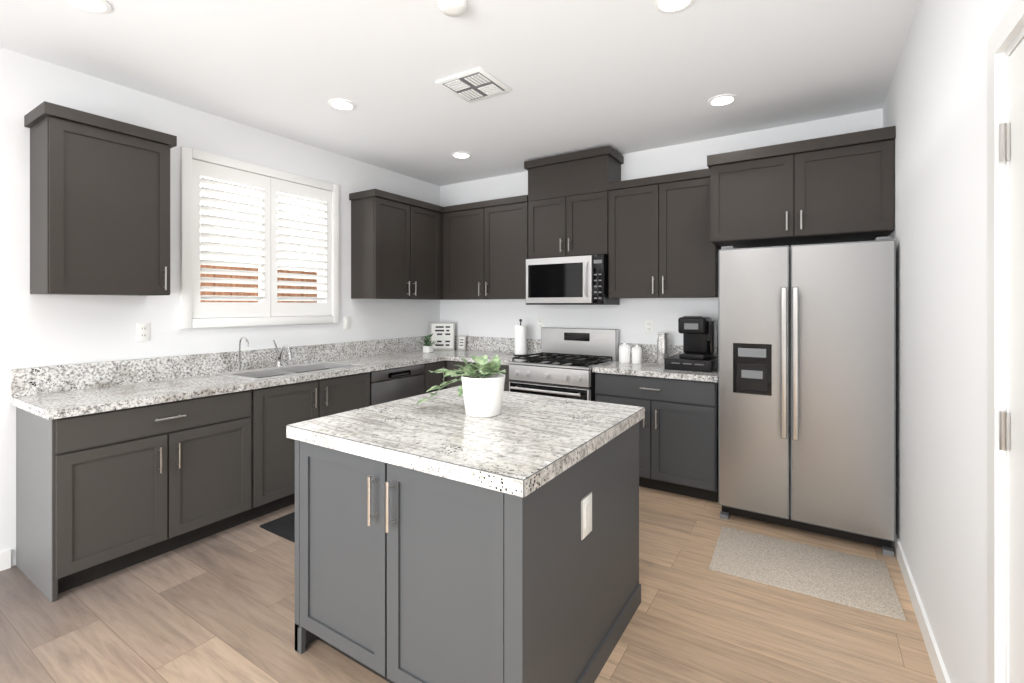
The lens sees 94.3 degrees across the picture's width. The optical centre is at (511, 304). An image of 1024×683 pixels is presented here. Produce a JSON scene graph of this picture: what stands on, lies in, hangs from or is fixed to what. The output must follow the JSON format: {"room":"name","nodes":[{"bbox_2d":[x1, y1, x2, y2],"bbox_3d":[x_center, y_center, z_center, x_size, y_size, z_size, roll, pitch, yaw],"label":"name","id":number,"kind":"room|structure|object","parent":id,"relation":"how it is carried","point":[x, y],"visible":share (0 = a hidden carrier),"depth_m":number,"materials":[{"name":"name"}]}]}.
{"room":"kitchen","nodes":[
{"label":"kitchen","id":0,"kind":"room"},
{"bbox_2d":[0,47,439,566],"bbox_3d":[-2.764,0.020,2.567,0.120,2.780,7.000,0,0,33],"label":"wall","id":1,"kind":"structure","parent":0,"point":[39,330],"depth_m":3.00,"materials":[{"name":"white paint"}]},
{"bbox_2d":[0,550,10,570],"bbox_3d":[-3.633,1.363,1.079,0.013,0.095,3.495,0,0,33],"label":"baseboard","id":2,"kind":"structure","parent":1,"relation":"attached to","point":[5,556],"depth_m":2.53,"materials":[{"name":"white paint"}]},
{"bbox_2d":[24,101,175,295],"bbox_3d":[-2.371,-0.547,2.761,0.327,0.974,0.549,0,0,33],"label":"upper cabinet","id":3,"kind":"object","parent":1,"relation":"attached to","point":[99,205],"depth_m":2.61,"materials":[{"name":"grey paint"}]},
{"bbox_2d":[136,323,149,340],"bbox_3d":[-2.374,0.175,3.059,0.008,0.116,0.072,0,0,33],"label":"electrical outlet plate","id":4,"kind":"object","parent":1,"relation":"attached to","point":[142,331],"visible":1,"depth_m":3.06,"materials":[{"name":"white plastic"}]},
{"bbox_2d":[10,336,429,395],"bbox_3d":[-1.755,0.420,4.013,0.021,0.150,3.472,0,0,33],"label":"backsplash","id":5,"kind":"structure","parent":1,"relation":"attached to","point":[58,378],"depth_m":3.22,"materials":[{"name":"grey stone"}]},
{"bbox_2d":[180,146,338,328],"bbox_3d":[-1.961,-0.460,3.795,0.154,1.240,1.265,0,0,33],"label":"window shutters","id":6,"kind":"object","parent":1,"relation":"attached to","point":[266,309],"visible":0.98,"depth_m":3.67,"materials":[{"name":"white paint"}]},
{"bbox_2d":[344,317,350,328],"bbox_3d":[-1.523,0.165,4.394,0.009,0.116,0.072,0,0,33],"label":"switch plate","id":7,"kind":"object","parent":1,"relation":"attached to","point":[347,322],"visible":1,"depth_m":4.39,"materials":[{"name":"white plastic"}]},
{"bbox_2d":[349,189,443,299],"bbox_3d":[-1.128,-0.547,4.712,0.327,0.974,0.875,0,0,33],"label":"upper cabinet","id":8,"kind":"object","parent":1,"relation":"attached to","point":[397,241],"depth_m":4.47,"materials":[{"name":"grey paint"}]},
{"bbox_2d":[0,0,919,185],"bbox_3d":[-1.005,-1.400,1.447,4.450,0.060,7.400,0,0,33],"label":"ceiling","id":9,"kind":"structure","parent":0,"point":[624,76],"depth_m":2.71,"materials":[{"name":"white paint"}]},
{"bbox_2d":[65,0,111,12],"bbox_3d":[-1.914,-1.365,2.132,0.180,0.010,0.180,0,0,33],"label":"recessed light","id":10,"kind":"object","parent":9,"relation":"in","point":[99,6],"visible":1,"depth_m":2.17,"materials":[{"name":"white paint"}]},
{"bbox_2d":[328,99,355,109],"bbox_3d":[-1.160,-1.365,3.241,0.180,0.010,0.180,0,0,33],"label":"recessed light","id":11,"kind":"object","parent":9,"relation":"in","point":[341,104],"visible":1,"depth_m":3.23,"materials":[{"name":"white paint"}]},
{"bbox_2d":[439,0,467,16],"bbox_3d":[-0.267,-1.351,2.150,0.130,0.038,0.130,0,0,33],"label":"smoke detector","id":12,"kind":"object","parent":9,"relation":"attached to","point":[454,8],"visible":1,"depth_m":2.13,"materials":[{"name":"white plastic"}]},
{"bbox_2d":[452,152,470,158],"bbox_3d":[-0.462,-1.365,4.337,0.180,0.010,0.180,0,0,33],"label":"recessed light","id":13,"kind":"object","parent":9,"relation":"in","point":[459,154],"visible":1,"depth_m":4.34,"materials":[{"name":"white paint"}]},
{"bbox_2d":[435,67,511,102],"bbox_3d":[-0.236,-1.361,2.961,0.340,0.016,0.340,0,0,33],"label":"ceiling vent","id":14,"kind":"object","parent":9,"relation":"in","point":[474,84],"visible":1,"depth_m":2.93,"materials":[{"name":"white paint"}]},
{"bbox_2d":[654,0,694,12],"bbox_3d":[0.730,-1.365,2.132,0.180,0.010,0.180,0,0,33],"label":"recessed light","id":15,"kind":"object","parent":9,"relation":"in","point":[668,6],"visible":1,"depth_m":2.17,"materials":[{"name":"white paint"}]},
{"bbox_2d":[708,94,736,105],"bbox_3d":[1.404,-1.365,3.172,0.180,0.010,0.180,0,0,33],"label":"recessed light","id":16,"kind":"object","parent":9,"relation":"in","point":[723,100],"visible":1,"depth_m":3.17,"materials":[{"name":"white paint"}]},
{"bbox_2d":[0,486,936,682],"bbox_3d":[-1.005,1.440,1.447,4.450,0.060,7.400,0,0,33],"label":"floor","id":17,"kind":"structure","parent":0,"point":[219,607],"depth_m":2.10,"materials":[{"name":"brown wood"}]},
{"bbox_2d":[16,388,265,601],"bbox_3d":[-2.154,0.972,2.832,0.617,0.875,1.008,0,0,33],"label":"base cabinet","id":18,"kind":"object","parent":17,"relation":"on","point":[122,464],"depth_m":2.52,"materials":[{"name":"grey paint"}]},
{"bbox_2d":[10,348,473,419],"bbox_3d":[-1.494,0.515,3.846,0.642,0.040,3.472,0,0,33],"label":"countertop","id":19,"kind":"structure","parent":18,"relation":"on","point":[83,401],"depth_m":2.88,"materials":[{"name":"grey stone"}]},
{"bbox_2d":[416,334,438,352],"bbox_3d":[-0.873,0.393,4.954,0.230,0.202,0.194,0,0,33],"label":"potted plant","id":20,"kind":"object","parent":19,"relation":"on","point":[428,348],"visible":1,"depth_m":4.94,"materials":[{"name":"green plant"}]},
{"bbox_2d":[430,323,454,349],"bbox_3d":[-0.771,0.344,5.258,0.266,0.300,0.060,0,0,-2],"label":"decor","id":21,"kind":"object","parent":19,"relation":"on","point":[443,334],"visible":0.98,"depth_m":5.25,"materials":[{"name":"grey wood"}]},
{"bbox_2d":[458,335,466,349],"bbox_3d":[-0.548,0.413,5.216,0.100,0.161,0.033,0,0,33],"label":"decor","id":22,"kind":"object","parent":19,"relation":"on","point":[461,342],"visible":1,"depth_m":5.21,"materials":[{"name":"grey wood"}]},
{"bbox_2d":[260,512,294,542],"bbox_3d":[-1.169,1.404,3.282,0.440,0.012,0.920,0,0,33],"label":"area rug","id":23,"kind":"object","parent":17,"relation":"on","point":[283,526],"visible":0.23,"depth_m":3.00,"materials":[{"name":"black fabric"}]},
{"bbox_2d":[246,364,369,513],"bbox_3d":[-1.679,0.972,3.578,0.617,0.875,1.022,0,0,33],"label":"base cabinet","id":24,"kind":"object","parent":17,"relation":"on","point":[286,404],"depth_m":3.29,"materials":[{"name":"grey paint"}]},
{"bbox_2d":[369,364,424,405],"bbox_3d":[-1.208,0.974,4.262,0.582,0.864,0.626,0,0,33],"label":"dishwasher","id":25,"kind":"object","parent":17,"relation":"on","point":[392,384],"visible":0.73,"depth_m":4.08,"materials":[{"name":"black metal"}]},
{"bbox_2d":[386,360,445,393],"bbox_3d":[-0.989,0.972,4.660,0.617,0.875,0.272,0,0,33],"label":"base cabinet","id":26,"kind":"object","parent":17,"relation":"on","point":[432,379],"depth_m":4.50,"materials":[{"name":"grey paint"}]},
{"bbox_2d":[446,352,537,363],"bbox_3d":[-0.151,0.515,4.668,0.739,0.040,0.642,0,0,33],"label":"countertop","id":27,"kind":"structure","parent":26,"relation":"on","point":[504,357],"depth_m":4.57,"materials":[{"name":"grey stone"}]},
{"bbox_2d":[513,319,527,355],"bbox_3d":[0.085,0.317,4.665,0.150,0.356,0.150,0,0,33],"label":"paper towel holder","id":28,"kind":"object","parent":27,"relation":"on","point":[520,340],"visible":0.94,"depth_m":4.61,"materials":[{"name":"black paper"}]},
{"bbox_2d":[286,386,644,682],"bbox_3d":[-0.146,0.949,2.093,1.128,0.922,1.136,0,0,33],"label":"kitchen island","id":29,"kind":"object","parent":17,"relation":"on","point":[442,537],"visible":0.98,"depth_m":1.66,"materials":[{"name":"grey paint"}]},
{"bbox_2d":[416,355,505,417],"bbox_3d":[-0.225,0.355,2.167,0.454,0.264,0.288,0,0,33],"label":"potted plant","id":30,"kind":"object","parent":29,"relation":"on","point":[482,390],"visible":1,"depth_m":2.08,"materials":[{"name":"white ceramic"}]},
{"bbox_2d":[446,360,509,390],"bbox_3d":[-0.165,0.972,4.692,0.780,0.875,0.617,0,0,33],"label":"base cabinet","id":31,"kind":"object","parent":17,"relation":"on","point":[450,364],"depth_m":4.55,"materials":[{"name":"grey paint"}]},
{"bbox_2d":[508,327,618,400],"bbox_3d":[0.452,0.815,4.208,0.766,1.190,0.726,0,0,33],"label":"range","id":32,"kind":"object","parent":17,"relation":"on","point":[563,362],"visible":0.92,"depth_m":4.10,"materials":[{"name":"silver metal"}]},
{"bbox_2d":[595,372,717,501],"bbox_3d":[1.206,0.972,3.819,0.910,0.875,0.617,0,0,33],"label":"base cabinet","id":33,"kind":"object","parent":17,"relation":"on","point":[678,431],"depth_m":3.48,"materials":[{"name":"grey paint"}]},
{"bbox_2d":[592,360,717,383],"bbox_3d":[1.204,0.515,3.805,0.929,0.040,0.642,0,0,33],"label":"countertop","id":34,"kind":"structure","parent":33,"relation":"on","point":[648,367],"depth_m":3.59,"materials":[{"name":"grey stone"}]},
{"bbox_2d":[619,342,630,362],"bbox_3d":[0.971,0.408,4.089,0.100,0.174,0.100,0,0,33],"label":"canister","id":35,"kind":"object","parent":34,"relation":"on","point":[624,352],"visible":1,"depth_m":4.05,"materials":[{"name":"white ceramic"}]},
{"bbox_2d":[632,345,641,363],"bbox_3d":[1.060,0.415,4.032,0.088,0.158,0.088,0,0,33],"label":"canister","id":36,"kind":"object","parent":34,"relation":"on","point":[636,354],"visible":1,"depth_m":3.99,"materials":[{"name":"white ceramic"}]},
{"bbox_2d":[657,332,668,364],"bbox_3d":[1.263,0.359,3.974,0.100,0.270,0.100,0,0,33],"label":"jar","id":37,"kind":"object","parent":34,"relation":"on","point":[662,346],"visible":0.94,"depth_m":3.93,"materials":[{"name":"clear glass"}]},
{"bbox_2d":[664,316,717,372],"bbox_3d":[1.404,0.289,3.701,0.340,0.410,0.348,0,0,33],"label":"coffee maker","id":38,"kind":"object","parent":34,"relation":"on","point":[699,333],"visible":0.96,"depth_m":3.59,"materials":[{"name":"black plastic"}]},
{"bbox_2d":[718,236,895,556],"bbox_3d":[1.937,0.512,3.184,0.914,1.795,0.848,0,0,33],"label":"refrigerator","id":39,"kind":"object","parent":17,"relation":"on","point":[806,387],"visible":1,"depth_m":2.84,"materials":[{"name":"grey metal"}]},
{"bbox_2d":[709,526,905,620],"bbox_3d":[1.543,1.405,2.562,0.839,0.009,0.588,0,0,33],"label":"area rug","id":40,"kind":"object","parent":17,"relation":"on","point":[855,581],"visible":0.98,"depth_m":2.51,"materials":[{"name":"beige fabric"}]},
{"bbox_2d":[440,108,882,346],"bbox_3d":[0.908,0.020,4.449,4.290,2.780,0.120,0,0,33],"label":"wall","id":41,"kind":"structure","parent":0,"point":[626,317],"depth_m":4.27,"materials":[{"name":"white paint"}]},
{"bbox_2d":[444,193,531,299],"bbox_3d":[-0.186,-0.547,4.878,1.124,0.974,0.328,0,0,33],"label":"upper cabinet","id":42,"kind":"object","parent":41,"relation":"attached to","point":[488,244],"depth_m":4.72,"materials":[{"name":"grey paint"}]},
{"bbox_2d":[537,318,543,329],"bbox_3d":[0.287,0.190,4.768,0.072,0.116,0.008,0,0,33],"label":"electrical outlet plate","id":43,"kind":"object","parent":41,"relation":"attached to","point":[540,322],"visible":0.9,"depth_m":4.77,"materials":[{"name":"white plastic"}]},
{"bbox_2d":[524,146,623,258],"bbox_3d":[0.571,-0.891,4.395,0.790,0.910,0.328,0,0,33],"label":"upper cabinet","id":44,"kind":"object","parent":41,"relation":"attached to","point":[569,191],"depth_m":4.23,"materials":[{"name":"grey paint"}]},
{"bbox_2d":[526,254,619,304],"bbox_3d":[0.536,-0.215,4.341,0.766,0.426,0.441,0,0,33],"label":"microwave","id":45,"kind":"object","parent":44,"relation":"attached to","point":[576,280],"visible":0.98,"depth_m":4.17,"materials":[{"name":"silver metal"}]},
{"bbox_2d":[454,336,717,359],"bbox_3d":[0.471,0.420,4.640,3.061,0.150,0.021,0,0,33],"label":"backsplash","id":46,"kind":"structure","parent":41,"relation":"attached to","point":[480,344],"depth_m":4.94,"materials":[{"name":"grey stone"}]},
{"bbox_2d":[645,320,652,332],"bbox_3d":[1.206,0.190,4.183,0.072,0.116,0.008,0,0,33],"label":"electrical outlet plate","id":47,"kind":"object","parent":41,"relation":"attached to","point":[648,326],"visible":1,"depth_m":4.18,"materials":[{"name":"white plastic"}]},
{"bbox_2d":[608,165,719,297],"bbox_3d":[1.241,-0.547,3.968,0.916,0.974,0.328,0,0,33],"label":"upper cabinet","id":48,"kind":"object","parent":41,"relation":"attached to","point":[658,247],"depth_m":3.80,"materials":[{"name":"grey paint"}]},
{"bbox_2d":[708,126,894,248],"bbox_3d":[1.985,-0.744,3.323,1.017,0.603,0.617,0,0,33],"label":"upper cabinet","id":49,"kind":"object","parent":41,"relation":"attached to","point":[836,188],"depth_m":3.04,"materials":[{"name":"grey paint"}]},
{"bbox_2d":[883,0,1013,682],"bbox_3d":[0.753,0.020,0.326,0.120,2.780,7.000,0,0,33],"label":"wall","id":50,"kind":"structure","parent":0,"point":[935,109],"depth_m":1.73,"materials":[{"name":"white paint"}]},
{"bbox_2d":[892,532,950,682],"bbox_3d":[1.910,1.363,2.265,0.013,0.095,2.425,0,0,33],"label":"baseboard","id":51,"kind":"structure","parent":50,"relation":"attached to","point":[938,666],"depth_m":2.04,"materials":[{"name":"white paint"}]},
{"bbox_2d":[987,0,1023,682],"bbox_3d":[1.030,0.359,0.814,0.178,2.102,0.964,0,0,33],"label":"door frame","id":52,"kind":"structure","parent":50,"relation":"attached to","point":[1005,352],"depth_m":1.17,"materials":[{"name":"white wood"}]},
{"label":"outside","id":53,"kind":"structure","parent":0,"visible":0},
{"bbox_2d":[200,176,316,271],"bbox_3d":[-4.938,-3.040,5.138,0.050,9.100,13.000,0,0,33],"label":"sky","id":54,"kind":"structure","parent":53,"point":[245,243],"depth_m":6.84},
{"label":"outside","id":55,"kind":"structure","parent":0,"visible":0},
{"bbox_2d":[200,264,316,302],"bbox_3d":[-3.235,0.520,4.349,2.570,2.020,6.500,0,0,33],"label":"fence","id":56,"kind":"object","parent":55,"point":[251,285],"visible":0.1,"depth_m":6.21,"materials":[{"name":"brown wood"}]}
]}

